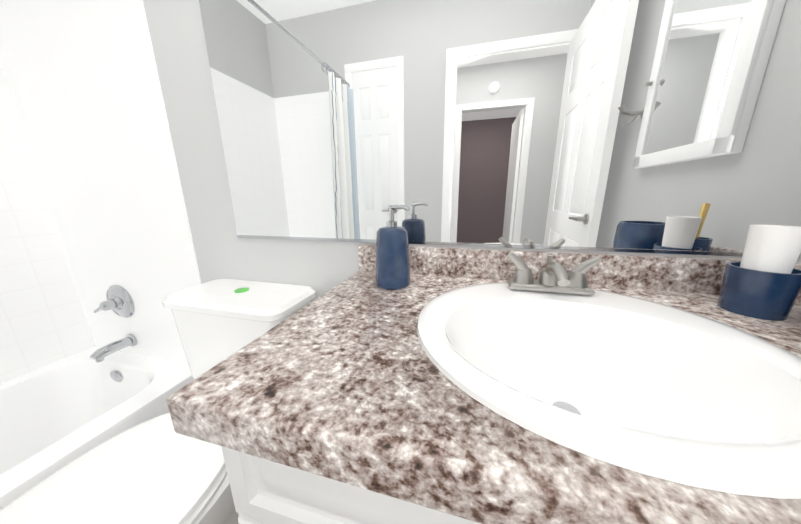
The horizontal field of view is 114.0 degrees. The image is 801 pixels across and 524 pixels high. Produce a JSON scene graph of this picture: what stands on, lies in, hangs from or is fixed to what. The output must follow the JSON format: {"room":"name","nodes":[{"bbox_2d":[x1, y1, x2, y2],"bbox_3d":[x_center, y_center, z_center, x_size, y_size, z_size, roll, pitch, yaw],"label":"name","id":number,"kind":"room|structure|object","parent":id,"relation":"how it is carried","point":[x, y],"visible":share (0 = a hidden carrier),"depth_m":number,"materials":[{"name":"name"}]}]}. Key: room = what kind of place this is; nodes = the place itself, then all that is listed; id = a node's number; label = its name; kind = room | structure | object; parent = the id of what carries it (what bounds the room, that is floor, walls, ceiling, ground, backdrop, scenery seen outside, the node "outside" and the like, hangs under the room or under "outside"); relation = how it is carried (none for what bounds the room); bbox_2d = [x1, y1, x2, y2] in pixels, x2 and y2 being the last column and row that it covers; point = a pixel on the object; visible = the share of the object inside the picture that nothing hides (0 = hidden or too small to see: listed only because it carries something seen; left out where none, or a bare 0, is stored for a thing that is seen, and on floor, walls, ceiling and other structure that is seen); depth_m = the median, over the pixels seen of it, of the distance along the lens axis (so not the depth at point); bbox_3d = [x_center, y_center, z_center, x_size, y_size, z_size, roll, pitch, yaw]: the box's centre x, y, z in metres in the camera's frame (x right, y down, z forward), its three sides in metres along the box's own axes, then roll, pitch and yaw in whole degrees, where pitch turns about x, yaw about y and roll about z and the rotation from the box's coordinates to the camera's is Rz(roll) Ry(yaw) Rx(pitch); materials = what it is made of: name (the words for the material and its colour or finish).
{"room":"bathroom","nodes":[
{"label":"bathroom","id":0,"kind":"room"},
{"bbox_2d":[143,0,741,300],"bbox_3d":[-0.342,-0.378,0.836,2.680,2.530,0.120,3,15,15],"label":"wall","id":1,"kind":"structure","parent":0,"point":[179,46],"depth_m":0.85,"materials":[{"name":"grey paint"}]},
{"bbox_2d":[0,0,201,364],"bbox_3d":[-1.153,-0.324,1.009,0.779,1.577,0.006,3,15,15],"label":"wall panel","id":2,"kind":"object","parent":1,"relation":"attached to","point":[82,78],"visible":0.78,"depth_m":0.98,"materials":[{"name":"white tile"}]},
{"bbox_2d":[90,285,136,362],"bbox_3d":[-1.259,0.261,1.108,0.156,0.300,0.142,3,15,15],"label":"tub faucet","id":3,"kind":"object","parent":2,"relation":"attached to","point":[119,301],"visible":1,"depth_m":1.13,"materials":[{"name":"silver metal"}]},
{"bbox_2d":[199,0,800,258],"bbox_3d":[0.123,-0.508,0.604,1.433,0.951,0.008,3,15,15],"label":"mirror","id":4,"kind":"object","parent":1,"relation":"attached to","point":[658,126],"visible":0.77,"depth_m":0.61,"materials":[{"name":"clear glass"}]},
{"bbox_3d":[-0.880,1.501,-1.313,4.100,0.050,5.320,3,15,15],"label":"floor","id":5,"kind":"structure","parent":0,"visible":0},
{"bbox_2d":[0,346,192,509],"bbox_3d":[-1.385,0.811,0.543,0.701,0.390,1.536,3,15,15],"label":"bathtub","id":6,"kind":"object","parent":5,"relation":"on","point":[57,416],"visible":0.62,"depth_m":1.06,"materials":[{"name":"white ceramic"}]},
{"bbox_2d":[0,279,315,523],"bbox_3d":[-0.561,0.548,0.658,0.422,0.826,0.746,3,15,15],"label":"toilet","id":7,"kind":"object","parent":5,"relation":"on","point":[158,470],"visible":0.5,"depth_m":0.61,"materials":[{"name":"white ceramic"}]},
{"bbox_2d":[166,244,800,523],"bbox_3d":[0.281,0.495,0.521,0.978,0.980,0.558,3,15,15],"label":"bathroom vanity","id":8,"kind":"object","parent":5,"relation":"on","point":[466,386],"visible":0.96,"depth_m":0.32,"materials":[{"name":"white painted wood"},{"name":"granite laminate"}]},
{"bbox_2d":[375,205,409,289],"bbox_3d":[-0.019,-0.039,0.635,0.091,0.198,0.088,3,15,15],"label":"soap dispenser","id":9,"kind":"object","parent":8,"relation":"on","point":[392,268],"visible":1,"depth_m":0.61,"materials":[{"name":"blue ceramic"}]},
{"bbox_2d":[507,251,602,295],"bbox_3d":[0.318,0.029,0.536,0.180,0.082,0.121,3,15,15],"label":"faucet","id":10,"kind":"object","parent":8,"relation":"on","point":[554,280],"depth_m":0.55,"materials":[{"name":"silver metal"}]},
{"bbox_2d":[416,282,800,498],"bbox_3d":[0.282,0.168,0.431,0.512,0.168,0.468,3,15,15],"label":"sink","id":11,"kind":"object","parent":8,"relation":"in","point":[656,392],"depth_m":0.37,"materials":[{"name":"ceramic"}]},
{"bbox_2d":[717,225,800,317],"bbox_3d":[0.678,0.008,0.435,0.087,0.191,0.164,-9,16,-29],"label":"accessory","id":12,"kind":"object","parent":8,"relation":"on","point":[762,279],"depth_m":0.46,"materials":[{"name":"blue ceramic"}]},
{"bbox_3d":[-1.809,-0.235,0.330,0.120,2.530,1.660,3,15,15],"label":"wall","id":13,"kind":"structure","parent":0,"visible":0},
{"bbox_2d":[0,61,94,383],"bbox_3d":[-1.732,-0.162,0.391,0.006,1.577,1.540,3,15,15],"label":"wall panel","id":14,"kind":"object","parent":13,"relation":"attached to","point":[43,321],"visible":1,"depth_m":1.09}
]}

